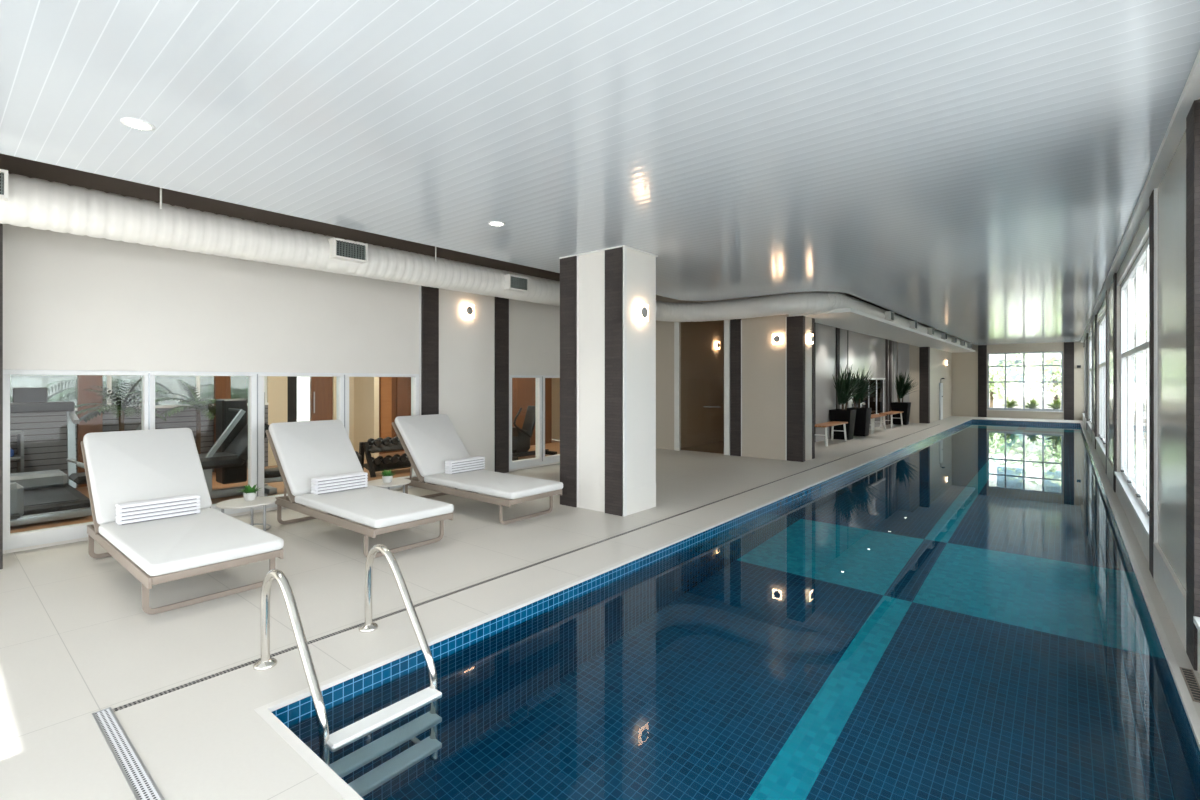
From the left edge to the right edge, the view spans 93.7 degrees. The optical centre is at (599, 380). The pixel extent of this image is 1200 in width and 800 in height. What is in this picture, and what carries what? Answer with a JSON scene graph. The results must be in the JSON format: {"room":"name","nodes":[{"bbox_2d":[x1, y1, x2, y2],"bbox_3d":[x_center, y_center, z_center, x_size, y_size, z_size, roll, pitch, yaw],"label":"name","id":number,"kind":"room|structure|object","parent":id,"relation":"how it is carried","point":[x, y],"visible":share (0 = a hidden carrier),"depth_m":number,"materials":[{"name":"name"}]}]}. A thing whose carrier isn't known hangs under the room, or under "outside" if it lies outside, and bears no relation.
{"room":"indoor swimming pool","nodes":[
{"label":"indoor swimming pool","id":0,"kind":"room"},
{"bbox_2d":[0,224,2,568],"bbox_3d":[-5.360,0.005,4.217,0.565,2.990,1.170,0,0,40],"label":"wall pillar","id":1,"kind":"structure","parent":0,"point":[1,225],"depth_m":4.48,"materials":[{"name":"stone"}]},
{"bbox_2d":[77,375,102,486],"bbox_3d":[-7.306,0.125,8.050,0.080,2.750,0.260,0,0,40],"label":"wall","id":2,"kind":"structure","parent":0,"point":[94,425],"depth_m":7.99,"materials":[{"name":"brown wood"}]},
{"bbox_2d":[10,375,268,410],"bbox_3d":[-7.948,-0.190,7.414,0.140,1.220,6.500,0,0,40],"label":"window","id":3,"kind":"structure","parent":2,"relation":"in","point":[60,387],"depth_m":8.54,"materials":[{"name":"white glass"}]},
{"bbox_2d":[10,405,267,486],"bbox_3d":[-7.968,0.960,7.430,0.150,1.080,6.500,0,0,40],"label":"wall gym slats","id":4,"kind":"structure","parent":0,"point":[45,433],"depth_m":7.83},
{"bbox_2d":[214,376,230,472],"bbox_3d":[-6.261,0.125,9.315,0.080,2.750,0.220,0,0,40],"label":"wall","id":5,"kind":"structure","parent":0,"point":[222,384],"depth_m":9.27,"materials":[{"name":"brown wood"}]},
{"bbox_2d":[0,153,559,553],"bbox_3d":[-1.763,-0.265,9.113,0.230,3.570,17.000,0,0,40],"label":"wall","id":6,"kind":"structure","parent":0,"point":[71,301],"depth_m":6.38,"materials":[{"name":"beige paint"}]},
{"bbox_2d":[3,369,418,550],"bbox_3d":[-3.920,0.685,6.465,0.120,1.570,4.090,0,0,40],"label":"window","id":7,"kind":"structure","parent":6,"relation":"in","point":[255,379],"depth_m":5.79,"materials":[{"name":"white metal"}]},
{"bbox_2d":[419,286,509,471],"bbox_3d":[-2.040,0.025,8.666,0.012,2.950,1.690,0,0,40],"label":"trim","id":8,"kind":"structure","parent":6,"relation":"attached to","point":[419,286],"depth_m":9.07,"materials":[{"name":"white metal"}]},
{"bbox_2d":[464,304,473,316],"bbox_3d":[-2.012,-1.075,8.605,0.074,0.190,0.190,0,0,40],"label":"wall lamp","id":9,"kind":"object","parent":6,"relation":"attached to","point":[468,309],"visible":1,"depth_m":8.57,"materials":[{"name":"white metal"}]},
{"bbox_2d":[510,375,559,469],"bbox_3d":[-0.622,0.685,10.453,0.120,1.570,2.880,0,0,40],"label":"window","id":10,"kind":"structure","parent":6,"relation":"in","point":[540,459],"depth_m":9.87,"materials":[{"name":"white metal"}]},
{"bbox_2d":[379,377,410,453],"bbox_3d":[-4.452,0.350,11.706,0.080,2.300,1.130,0,0,40],"label":"wall","id":11,"kind":"structure","parent":0,"point":[394,392],"depth_m":11.79,"materials":[{"name":"brown wood"}]},
{"bbox_2d":[267,376,559,465],"bbox_3d":[-4.572,0.125,8.775,3.670,2.750,13.200,0,0,40],"label":"wall","id":12,"kind":"structure","parent":0,"point":[363,391],"depth_m":10.77,"materials":[{"name":"beige paint"}]},
{"bbox_2d":[287,376,332,421],"bbox_3d":[-5.409,0.350,10.485,0.102,2.300,0.830,0,0,40],"label":"door","id":13,"kind":"structure","parent":12,"relation":"in","point":[308,398],"depth_m":10.49,"materials":[{"name":"brown wood"}]},
{"bbox_2d":[512,378,551,444],"bbox_3d":[-1.665,0.200,13.053,0.040,2.600,1.500,0,0,40],"label":"wall","id":14,"kind":"structure","parent":0,"point":[523,389],"depth_m":13.05,"materials":[{"name":"brown wood"}]},
{"bbox_2d":[0,0,1199,344],"bbox_3d":[6.248,-1.525,11.442,6.050,0.050,30.800,0,0,40],"label":"ceiling","id":15,"kind":"structure","parent":0,"point":[976,172],"depth_m":3.31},
{"bbox_2d":[120,118,154,130],"bbox_3d":[-2.698,-1.496,3.281,0.160,0.007,0.160,0,0,40],"label":"recessed light","id":16,"kind":"object","parent":15,"relation":"in","point":[134,123],"visible":1,"depth_m":3.28,"materials":[{"name":"white metal"}]},
{"bbox_2d":[0,169,971,348],"bbox_3d":[4.873,-1.610,12.492,30.838,0.880,3.003,0,0,-42],"label":"air duct","id":17,"kind":"object","parent":15,"relation":"hanging from","point":[35,203],"visible":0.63,"depth_m":5.61,"materials":[{"name":"white metal"}]},
{"bbox_2d":[0,173,3,194],"bbox_3d":[-4.365,-1.400,3.894,0.010,0.160,0.320,0,0,40],"label":"vent","id":18,"kind":"object","parent":17,"relation":"attached to","point":[0,173],"depth_m":4.00,"materials":[{"name":"grey metal"}]},
{"bbox_2d":[337,241,362,259],"bbox_3d":[-2.657,-1.380,5.959,0.010,0.160,0.320,0,0,40],"label":"vent","id":19,"kind":"object","parent":17,"relation":"attached to","point":[346,249],"depth_m":5.94,"materials":[{"name":"grey metal"}]},
{"bbox_2d":[488,221,504,225],"bbox_3d":[-0.984,-1.496,5.354,0.160,0.007,0.160,0,0,40],"label":"recessed light","id":20,"kind":"object","parent":15,"relation":"in","point":[492,223],"visible":1,"depth_m":5.34,"materials":[{"name":"white metal"}]},
{"bbox_2d":[0,416,1199,799],"bbox_3d":[4.217,1.625,13.121,11.780,0.250,31.200,0,0,40],"label":"floor","id":21,"kind":"structure","parent":0,"point":[77,639],"depth_m":3.64,"materials":[{"name":"tile"}]},
{"bbox_2d":[10,430,23,472],"bbox_3d":[-7.933,1.075,6.883,0.400,0.850,1.200,0,0,40],"label":"storage shelf","id":22,"kind":"object","parent":21,"relation":"on","point":[19,456],"visible":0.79,"depth_m":7.21,"materials":[{"name":"grey plastic"}]},
{"bbox_2d":[10,448,13,456],"bbox_3d":[-7.749,0.920,7.106,0.340,0.100,0.450,0,0,40],"label":"foam mat","id":23,"kind":"object","parent":22,"relation":"on","point":[11,450],"visible":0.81,"depth_m":7.16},
{"bbox_2d":[10,387,89,515],"bbox_3d":[-6.431,0.760,6.432,1.670,1.360,0.790,0,0,40],"label":"treadmill","id":24,"kind":"object","parent":21,"relation":"on","point":[46,491],"visible":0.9,"depth_m":6.76,"materials":[{"name":"black plastic"}]},
{"bbox_2d":[10,469,66,489],"bbox_3d":[-6.905,1.210,6.824,0.400,0.180,0.600,0,0,40],"label":"hood","id":25,"kind":"object","parent":24,"relation":"attached to","point":[46,479],"depth_m":6.77,"materials":[{"name":"grey plastic"}]},
{"bbox_2d":[10,424,141,526],"bbox_3d":[-5.570,0.897,5.739,0.588,1.195,1.559,0,0,40],"label":"treadmill","id":26,"kind":"object","parent":21,"relation":"on","point":[16,490],"visible":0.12,"depth_m":5.63,"materials":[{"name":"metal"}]},
{"bbox_2d":[75,378,166,430],"bbox_3d":[-6.710,0.727,7.873,1.027,1.547,1.036,0,0,40],"label":"potted palm","id":27,"kind":"object","parent":21,"relation":"on","point":[122,408],"visible":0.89,"depth_m":7.82,"materials":[{"name":"plant"}]},
{"bbox_2d":[92,707,164,799],"bbox_3d":[-1.337,1.498,1.787,2.408,0.005,0.064,0,0,40],"label":"floor drain","id":28,"kind":"object","parent":21,"relation":"on","point":[142,785],"visible":1,"depth_m":2.23,"materials":[{"name":"metal"}]},
{"bbox_2d":[81,428,283,614],"bbox_3d":[-3.381,0.973,4.463,2.279,1.048,0.795,0,0,40],"label":"sun lounger","id":29,"kind":"object","parent":21,"relation":"on","point":[134,465],"visible":0.92,"depth_m":4.51,"materials":[{"name":"white fabric"}]},
{"bbox_2d":[83,428,211,524],"bbox_3d":[-3.977,0.802,4.955,0.780,0.930,0.075,0,-44,-50],"label":"cushion","id":30,"kind":"object","parent":29,"relation":"on","point":[134,465],"depth_m":4.92,"materials":[{"name":"white fabric"}]},
{"bbox_2d":[116,494,199,524],"bbox_3d":[-3.633,1.052,4.636,0.122,0.153,0.540,0,0,41],"label":"folded towel","id":31,"kind":"object","parent":29,"relation":"on","point":[175,506],"visible":1,"depth_m":4.58,"materials":[{"name":"white fabric"}]},
{"bbox_2d":[99,508,283,575],"bbox_3d":[-3.120,1.171,4.246,1.600,0.075,0.780,0,0,40],"label":"seat cushion","id":32,"kind":"object","parent":29,"relation":"on","point":[208,538],"depth_m":3.99,"materials":[{"name":"white fabric"}]},
{"bbox_2d":[157,380,216,453],"bbox_3d":[-6.164,0.741,8.633,1.049,1.518,1.044,0,0,40],"label":"potted palm","id":33,"kind":"object","parent":21,"relation":"on","point":[193,403],"visible":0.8,"depth_m":8.55,"materials":[{"name":"plant"}]},
{"bbox_2d":[199,392,276,498],"bbox_3d":[-5.105,0.820,7.205,1.050,1.341,1.400,0,0,40],"label":"machine","id":34,"kind":"object","parent":21,"relation":"on","point":[230,458],"visible":0.48,"depth_m":7.42,"materials":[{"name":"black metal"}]},
{"bbox_2d":[216,496,275,530],"bbox_3d":[-3.430,1.335,5.456,0.500,0.330,0.500,0,0,40],"label":"side table","id":35,"kind":"object","parent":21,"relation":"on","point":[237,503],"visible":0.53,"depth_m":5.41,"materials":[{"name":"stone"}]},
{"bbox_2d":[237,484,259,500],"bbox_3d":[-3.438,1.090,5.532,0.208,0.160,0.229,0,0,40],"label":"potted succulent","id":36,"kind":"object","parent":35,"relation":"on","point":[249,494],"visible":1,"depth_m":5.50,"materials":[{"name":"green plant"}]},
{"bbox_2d":[243,491,256,500],"bbox_3d":[-3.444,1.131,5.533,0.116,0.078,0.116,0,0,40],"label":"pot","id":37,"kind":"object","parent":36,"relation":"on","point":[248,495],"depth_m":5.49,"materials":[{"name":"white ceramic"}]},
{"bbox_2d":[264,451,361,495],"bbox_3d":[-4.035,1.270,7.831,0.500,0.460,1.431,0,0,40],"label":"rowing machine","id":38,"kind":"object","parent":21,"relation":"on","point":[271,475],"visible":0.09,"depth_m":7.38,"materials":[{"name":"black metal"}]},
{"bbox_2d":[265,420,453,557],"bbox_3d":[-2.448,0.973,5.592,2.279,1.048,0.795,0,0,40],"label":"sun lounger","id":39,"kind":"object","parent":21,"relation":"on","point":[303,451],"visible":0.88,"depth_m":5.63,"materials":[{"name":"white fabric"}]},
{"bbox_2d":[269,420,363,495],"bbox_3d":[-3.044,0.802,6.085,0.780,0.930,0.075,0,-44,-50],"label":"cushion","id":40,"kind":"object","parent":39,"relation":"on","point":[306,450],"depth_m":6.04,"materials":[{"name":"white fabric"}]},
{"bbox_2d":[311,472,367,494],"bbox_3d":[-2.689,1.052,5.817,0.122,0.153,0.540,0,0,40],"label":"folded towel","id":41,"kind":"object","parent":39,"relation":"on","point":[349,481],"visible":1,"depth_m":5.75,"materials":[{"name":"white fabric"}]},
{"bbox_2d":[295,485,453,527],"bbox_3d":[-2.186,1.171,5.375,1.600,0.075,0.780,0,0,40],"label":"seat cushion","id":42,"kind":"object","parent":39,"relation":"on","point":[372,506],"depth_m":5.11,"materials":[{"name":"white fabric"}]},
{"bbox_2d":[359,442,410,477],"bbox_3d":[-3.366,1.240,9.270,0.457,0.546,1.060,0,0,40],"label":"dumbbell rack","id":43,"kind":"object","parent":21,"relation":"on","point":[365,447],"visible":0.4,"depth_m":8.99,"materials":[{"name":"black metal"}]},
{"bbox_2d":[367,438,380,445],"bbox_3d":[-3.608,0.978,8.977,0.240,0.116,0.110,0,0,40],"label":"dumbbell","id":44,"kind":"object","parent":43,"relation":"on","point":[371,441],"visible":0.94,"depth_m":8.92,"materials":[{"name":"metal"}]},
{"bbox_2d":[372,457,380,464],"bbox_3d":[-3.608,1.278,8.977,0.240,0.116,0.110,0,0,40],"label":"dumbbell","id":45,"kind":"object","parent":43,"relation":"on","point":[376,461],"visible":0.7,"depth_m":8.90,"materials":[{"name":"metal"}]},
{"bbox_2d":[377,456,389,463],"bbox_3d":[-3.512,1.278,9.092,0.240,0.116,0.110,0,0,40],"label":"dumbbell","id":46,"kind":"object","parent":43,"relation":"on","point":[385,460],"visible":0.76,"depth_m":9.02,"materials":[{"name":"metal"}]},
{"bbox_2d":[377,437,389,445],"bbox_3d":[-3.512,0.978,9.092,0.240,0.116,0.110,0,0,40],"label":"dumbbell","id":47,"kind":"object","parent":43,"relation":"on","point":[385,441],"visible":0.81,"depth_m":9.02,"materials":[{"name":"metal"}]},
{"bbox_2d":[363,442,403,452],"bbox_3d":[-3.381,1.080,9.282,0.335,0.102,1.000,0,0,40],"label":"shelf","id":48,"kind":"object","parent":43,"relation":"attached to","point":[367,448],"depth_m":9.03,"materials":[{"name":"black metal"}]},
{"bbox_2d":[362,459,410,471],"bbox_3d":[-3.381,1.380,9.282,0.335,0.102,1.000,0,0,40],"label":"shelf","id":49,"kind":"object","parent":43,"relation":"attached to","point":[371,467],"depth_m":9.08,"materials":[{"name":"black metal"}]},
{"bbox_2d":[385,455,397,462],"bbox_3d":[-3.416,1.278,9.208,0.240,0.116,0.110,0,0,40],"label":"dumbbell","id":50,"kind":"object","parent":43,"relation":"on","point":[394,459],"visible":0.82,"depth_m":9.13,"materials":[{"name":"metal"}]},
{"bbox_2d":[386,437,397,444],"bbox_3d":[-3.416,0.978,9.208,0.240,0.116,0.110,0,0,40],"label":"dumbbell","id":51,"kind":"object","parent":43,"relation":"on","point":[394,441],"visible":0.83,"depth_m":9.13,"materials":[{"name":"metal"}]},
{"bbox_2d":[394,454,406,461],"bbox_3d":[-3.321,1.278,9.323,0.240,0.116,0.110,0,0,40],"label":"dumbbell","id":52,"kind":"object","parent":43,"relation":"on","point":[402,458],"visible":0.76,"depth_m":9.26,"materials":[{"name":"metal"}]},
{"bbox_2d":[367,478,410,492],"bbox_3d":[-2.458,1.335,6.521,0.500,0.330,0.500,0,0,40],"label":"side table","id":53,"kind":"object","parent":21,"relation":"on","point":[395,481],"visible":0.38,"depth_m":6.48,"materials":[{"name":"stone"}]},
{"bbox_2d":[379,469,394,482],"bbox_3d":[-2.453,1.090,6.499,0.208,0.160,0.229,0,0,-35],"label":"potted succulent","id":54,"kind":"object","parent":53,"relation":"on","point":[387,477],"visible":1,"depth_m":6.46,"materials":[{"name":"green plant"}]},
{"bbox_2d":[382,476,392,482],"bbox_3d":[-2.456,1.131,6.493,0.116,0.078,0.116,0,0,-35],"label":"pot","id":55,"kind":"object","parent":54,"relation":"attached to","point":[386,479],"depth_m":6.45,"materials":[{"name":"white ceramic"}]},
{"bbox_2d":[391,414,562,524],"bbox_3d":[-1.518,0.973,6.717,2.279,1.048,0.795,0,0,40],"label":"sun lounger","id":56,"kind":"object","parent":21,"relation":"on","point":[428,441],"visible":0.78,"depth_m":6.79,"materials":[{"name":"white fabric"}]},
{"bbox_2d":[395,414,469,476],"bbox_3d":[-2.114,0.802,7.210,0.780,0.930,0.075,0,-44,-50],"label":"cushion","id":57,"kind":"object","parent":56,"relation":"on","point":[431,440],"depth_m":7.14,"materials":[{"name":"white fabric"}]},
{"bbox_2d":[445,456,484,473],"bbox_3d":[-1.687,1.052,7.053,0.122,0.153,0.540,0,0,38],"label":"folded towel","id":58,"kind":"object","parent":56,"relation":"on","point":[455,466],"visible":1,"depth_m":6.98,"materials":[{"name":"white fabric"}]},
{"bbox_2d":[424,470,562,498],"bbox_3d":[-1.256,1.171,6.501,1.600,0.075,0.780,0,0,40],"label":"seat cushion","id":59,"kind":"object","parent":56,"relation":"on","point":[504,485],"depth_m":6.27,"materials":[{"name":"white fabric"}]},
{"bbox_2d":[112,424,939,711],"bbox_3d":[4.775,1.498,11.011,0.030,0.003,21.942,0,0,40],"label":"linear drain","id":60,"kind":"object","parent":21,"relation":"on","point":[517,570],"visible":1,"depth_m":3.65,"materials":[{"name":"metal"}]},
{"bbox_2d":[512,406,556,460],"bbox_3d":[-1.430,0.995,11.101,0.550,0.999,1.150,0,0,40],"label":"bike","id":61,"kind":"object","parent":21,"relation":"on","point":[520,437],"visible":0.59,"depth_m":10.98,"materials":[{"name":"black plastic"}]},
{"bbox_2d":[254,419,1199,799],"bbox_3d":[7.860,2.239,11.375,3.660,1.482,25.950,0,0,40],"label":"swimming pool","id":62,"kind":"object","parent":21,"relation":"in","point":[966,610],"visible":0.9,"depth_m":3.20,"materials":[{"name":"tile"}]},
{"bbox_2d":[253,544,441,748],"bbox_3d":[-1.312,1.642,2.960,0.815,1.357,0.680,0,0,40],"label":"pool ladder","id":63,"kind":"object","parent":62,"relation":"attached to","point":[371,722],"visible":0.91,"depth_m":2.86,"materials":[{"name":"silver metal"}]},
{"bbox_2d":[815,421,847,445],"bbox_3d":[5.539,1.264,13.559,0.370,0.478,1.700,0,0,40],"label":"wooden bench","id":64,"kind":"object","parent":21,"relation":"on","point":[832,423],"visible":0.83,"depth_m":13.55,"materials":[{"name":"brown wood"}]},
{"bbox_2d":[829,364,868,439],"bbox_3d":[6.414,0.519,14.293,1.042,1.962,1.300,0,0,40],"label":"planter","id":65,"kind":"object","parent":21,"relation":"on","point":[843,385],"visible":1,"depth_m":14.35,"materials":[{"name":"ceramic"}]},
{"bbox_2d":[847,368,886,436],"bbox_3d":[7.314,0.517,15.246,1.094,1.966,1.297,0,0,40],"label":"planter","id":66,"kind":"object","parent":21,"relation":"on","point":[863,415],"visible":0.67,"depth_m":15.26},
{"bbox_2d":[871,414,886,433],"bbox_3d":[8.069,1.264,16.619,0.370,0.478,1.700,0,0,40],"label":"wooden bench","id":67,"kind":"object","parent":21,"relation":"on","point":[873,416],"visible":0.61,"depth_m":16.73,"materials":[{"name":"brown wood"}]},
{"bbox_2d":[879,411,903,428],"bbox_3d":[9.553,1.264,18.415,0.370,0.478,1.700,0,0,40],"label":"wooden bench","id":68,"kind":"object","parent":21,"relation":"on","point":[890,413],"visible":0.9,"depth_m":17.96,"materials":[{"name":"brown wood"}]},
{"bbox_2d":[891,371,917,424],"bbox_3d":[10.616,0.540,19.310,1.006,1.920,1.716,0,0,40],"label":"planter","id":69,"kind":"object","parent":21,"relation":"on","point":[902,389],"visible":1,"depth_m":19.26,"materials":[{"name":"ceramic"}]},
{"bbox_2d":[1179,667,1199,702],"bbox_3d":[2.924,1.497,2.773,0.048,0.006,0.400,0,0,40],"label":"drain","id":70,"kind":"object","parent":21,"relation":"on","point":[1193,686],"visible":1,"depth_m":2.78,"materials":[{"name":"beige metal"}]},
{"bbox_2d":[559,245,657,516],"bbox_3d":[0.100,-0.275,6.775,0.990,3.550,0.670,0,0,40],"label":"wall column","id":71,"kind":"structure","parent":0,"point":[608,354],"depth_m":6.51,"materials":[{"name":"paint"}]},
{"bbox_2d":[638,303,647,320],"bbox_3d":[0.488,-0.785,6.441,0.074,0.190,0.190,0,0,40],"label":"wall lamp","id":72,"kind":"object","parent":71,"relation":"attached to","point":[643,308],"visible":1,"depth_m":6.41,"materials":[{"name":"white metal"}]},
{"bbox_2d":[680,320,723,447],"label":"door","id":73,"kind":"structure","parent":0,"point":[701,363],"depth_m":13.26,"materials":[{"name":"brown wood"}]},
{"bbox_2d":[715,341,719,348],"bbox_3d":[2.891,-0.880,13.829,0.074,0.190,0.190,0,0,40],"label":"wall lamp","id":74,"kind":"object","parent":73,"relation":"attached to","point":[717,344],"visible":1,"depth_m":13.79,"materials":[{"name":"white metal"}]},
{"bbox_2d":[656,293,814,461],"bbox_3d":[3.690,-0.275,13.045,3.465,3.550,3.990,0,0,40],"label":"wall","id":75,"kind":"structure","parent":0,"point":[763,362],"depth_m":10.86,"materials":[{"name":"paint"}]},
{"bbox_2d":[772,334,781,343],"bbox_3d":[3.380,-0.800,10.704,0.190,0.190,0.074,0,0,40],"label":"wall lamp","id":76,"kind":"object","parent":75,"relation":"attached to","point":[776,338],"visible":1,"depth_m":10.68,"materials":[{"name":"white metal"}]},
{"bbox_2d":[808,333,813,343],"bbox_3d":[3.988,-0.800,10.644,0.074,0.190,0.190,0,0,40],"label":"wall lamp","id":77,"kind":"object","parent":75,"relation":"attached to","point":[810,338],"visible":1,"depth_m":10.59,"materials":[{"name":"white metal"}]},
{"bbox_2d":[730,319,740,455],"bbox_3d":[2.721,0.120,11.276,0.225,2.760,0.030,0,0,40],"label":"pilaster","id":78,"kind":"structure","parent":0,"point":[735,324],"depth_m":11.26,"materials":[{"name":"stone"}]},
{"bbox_2d":[674,317,786,459],"bbox_3d":[2.572,0.110,11.400,2.478,2.780,0.030,0,0,40],"label":"trim","id":79,"kind":"structure","parent":78,"relation":"attached to","point":[726,322],"depth_m":11.40,"materials":[{"name":"beige paint"}]},
{"bbox_2d":[742,446,785,459],"bbox_3d":[3.173,1.400,10.917,0.890,0.200,0.008,0,0,40],"label":"baseboard","id":80,"kind":"structure","parent":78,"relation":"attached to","point":[768,453],"depth_m":10.90,"materials":[{"name":"stone"}]},
{"bbox_2d":[816,323,896,441],"bbox_3d":[7.072,-0.275,16.049,0.150,3.550,11.650,0,0,40],"label":"wall","id":81,"kind":"structure","parent":0,"point":[861,351],"depth_m":15.71,"materials":[{"name":"grey paint"}]},
{"bbox_2d":[815,323,891,441],"bbox_3d":[7.358,0.030,16.253,0.030,2.940,9.630,0,0,40],"label":"strips","id":82,"kind":"object","parent":81,"relation":"attached to","point":[837,329],"visible":0.28,"depth_m":19.12,"materials":[{"name":"stone"}]},
{"bbox_2d":[860,378,884,414],"bbox_3d":[8.430,0.525,17.618,0.064,1.250,3.900,0,0,40],"label":"window","id":83,"kind":"structure","parent":81,"relation":"in","point":[883,379],"depth_m":18.35,"materials":[{"name":"white metal"}]},
{"bbox_2d":[852,380,879,413],"bbox_3d":[7.578,0.000,18.387,2.050,3.000,5.300,0,0,40],"label":"wall","id":84,"kind":"structure","parent":0,"point":[872,400],"depth_m":19.89,"materials":[{"name":"brown wood"}]},
{"bbox_2d":[841,292,919,322],"bbox_3d":[5.593,-2.110,11.984,8.150,0.120,31.200,0,0,40],"label":"ceiling slab","id":85,"kind":"structure","parent":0,"point":[841,292],"depth_m":15.26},
{"bbox_2d":[789,308,975,352],"bbox_3d":[9.286,-1.365,17.338,2.020,0.310,17.840,0,0,40],"label":"ceiling","id":86,"kind":"structure","parent":0,"point":[850,319],"depth_m":12.95,"materials":[{"name":"white paint"}]},
{"bbox_2d":[898,342,929,423],"bbox_3d":[11.303,0.050,20.248,0.980,2.900,0.285,0,0,40],"label":"wall panel","id":87,"kind":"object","parent":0,"point":[903,349],"depth_m":19.97,"materials":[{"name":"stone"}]},
{"bbox_2d":[897,323,951,422],"bbox_3d":[12.907,-0.275,22.350,1.115,3.550,5.500,0,0,40],"label":"wall","id":88,"kind":"structure","parent":0,"point":[939,369],"depth_m":20.94,"materials":[{"name":"paint"}]},
{"bbox_2d":[939,378,944,419],"bbox_3d":[13.307,0.685,21.825,0.160,1.630,0.560,0,0,40],"label":"shower panel","id":89,"kind":"object","parent":88,"relation":"attached to","point":[940,384],"visible":1,"depth_m":21.77,"materials":[{"name":"white metal"}]},
{"bbox_2d":[952,336,1083,419],"bbox_3d":[16.444,-0.275,23.124,5.680,3.550,0.200,0,0,40],"label":"wall","id":90,"kind":"structure","parent":0,"point":[965,364],"depth_m":23.09,"materials":[{"name":"paint"}]},
{"bbox_2d":[987,351,1063,411],"bbox_3d":[17.009,0.030,22.553,2.460,2.360,0.180,0,0,40],"label":"window","id":91,"kind":"structure","parent":90,"relation":"in","point":[1061,352],"depth_m":22.57,"materials":[{"name":"silver metal"}]},
{"bbox_2d":[978,342,1073,419],"bbox_3d":[16.988,0.005,22.519,3.070,2.990,0.040,0,0,40],"label":"strips","id":92,"kind":"object","parent":90,"relation":"attached to","point":[1068,346],"visible":0.96,"depth_m":21.71,"materials":[{"name":"stone"}]},
{"bbox_2d":[1083,99,1199,670],"bbox_3d":[8.644,-0.275,9.461,0.232,3.550,30.800,0,0,40],"label":"wall","id":93,"kind":"structure","parent":0,"point":[1172,187],"depth_m":3.65,"materials":[{"name":"beige paint"}]},
{"bbox_2d":[1082,347,1084,417],"bbox_3d":[17.302,-0.015,20.015,0.135,2.530,3.500,0,0,40],"label":"window","id":94,"kind":"structure","parent":93,"relation":"in","point":[1084,347],"depth_m":21.32,"materials":[{"name":"white glass"}]},
{"bbox_2d":[1087,335,1091,430],"bbox_3d":[13.543,-0.015,15.467,0.135,2.530,4.100,0,0,40],"label":"window","id":95,"kind":"structure","parent":93,"relation":"in","point":[1089,422],"depth_m":16.99,"materials":[{"name":"white glass"}]},
{"bbox_2d":[1095,311,1105,456],"bbox_3d":[9.608,-0.015,10.708,0.135,2.530,4.050,0,0,40],"label":"window","id":96,"kind":"structure","parent":93,"relation":"in","point":[1101,440],"depth_m":11.46,"materials":[{"name":"white glass"}]},
{"bbox_2d":[1114,238,1148,537],"bbox_3d":[5.696,-0.015,5.976,0.135,2.530,4.030,0,0,40],"label":"window","id":97,"kind":"structure","parent":93,"relation":"in","point":[1133,478],"depth_m":5.95,"materials":[{"name":"white glass"}]},
{"bbox_2d":[1081,49,1199,342],"bbox_3d":[8.546,-1.477,9.543,0.072,0.044,30.800,0,0,40],"label":"trim","id":98,"kind":"structure","parent":93,"relation":"attached to","point":[1176,128],"depth_m":3.79,"materials":[{"name":"white paint"}]},
{"bbox_2d":[1083,416,1199,674],"bbox_3d":[8.660,1.360,9.643,0.024,0.280,30.500,0,0,40],"label":"baseboard","id":99,"kind":"structure","parent":93,"relation":"attached to","point":[1173,594],"depth_m":3.91,"materials":[{"name":"stone"}]},
{"bbox_2d":[1193,616,1199,632],"bbox_3d":[1.057,-0.015,0.365,0.135,2.530,6.510,0,0,40],"label":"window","id":100,"kind":"structure","parent":93,"relation":"in","point":[1196,620],"depth_m":2.86,"materials":[{"name":"white glass"}]},
{"label":"outside","id":101,"kind":"structure","parent":0,"visible":0},
{"bbox_3d":[12.342,2.150,19.638,34.000,0.100,74.000,0,0,40],"label":"ground","id":102,"kind":"structure","parent":101,"visible":0},
{"bbox_2d":[989,354,1037,406],"bbox_3d":[23.198,0.078,33.926,3.958,4.058,5.024,0,0,-5],"label":"tree","id":103,"kind":"object","parent":102,"relation":"on","point":[994,391],"visible":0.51,"depth_m":32.75,"materials":[{"name":"green plant"}]},
{"bbox_2d":[989,353,1060,408],"bbox_3d":[31.712,-4.900,43.069,14.000,14.000,9.200,0,0,40],"label":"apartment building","id":104,"kind":"structure","parent":102,"relation":"on","point":[1018,393],"depth_m":39.57,"materials":[{"name":"white"}]},
{"bbox_2d":[989,407,1060,409],"bbox_3d":[17.592,1.610,22.850,3.800,0.980,0.500,0,0,40],"label":"trough","id":105,"kind":"object","parent":102,"relation":"on","point":[989,407],"visible":0.02,"depth_m":22.99,"materials":[{"name":"soil"}]},
{"bbox_2d":[998,398,1020,407],"bbox_3d":[17.042,0.887,23.293,0.836,0.505,0.684,0,0,21],"label":"agave","id":106,"kind":"object","parent":105,"relation":"in","point":[1012,403],"visible":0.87,"depth_m":23.28,"materials":[{"name":"green plant"}]},
{"bbox_2d":[1018,398,1044,408],"bbox_3d":[17.593,0.903,22.916,0.959,0.474,0.804,0,0,40],"label":"agave","id":107,"kind":"object","parent":105,"relation":"in","point":[1033,404],"visible":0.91,"depth_m":22.84,"materials":[{"name":"green plant"}]},
{"bbox_2d":[1040,399,1060,408],"bbox_3d":[18.123,0.907,22.459,0.927,0.466,0.701,0,0,23],"label":"agave","id":108,"kind":"object","parent":105,"relation":"in","point":[1057,403],"visible":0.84,"depth_m":22.32,"materials":[{"name":"green plant"}]},
{"bbox_2d":[1006,353,1060,400],"bbox_3d":[22.351,-0.053,27.665,4.586,4.319,4.883,0,0,40],"label":"tree","id":109,"kind":"object","parent":102,"relation":"on","point":[1055,387],"visible":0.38,"depth_m":27.90,"materials":[{"name":"green plant"}]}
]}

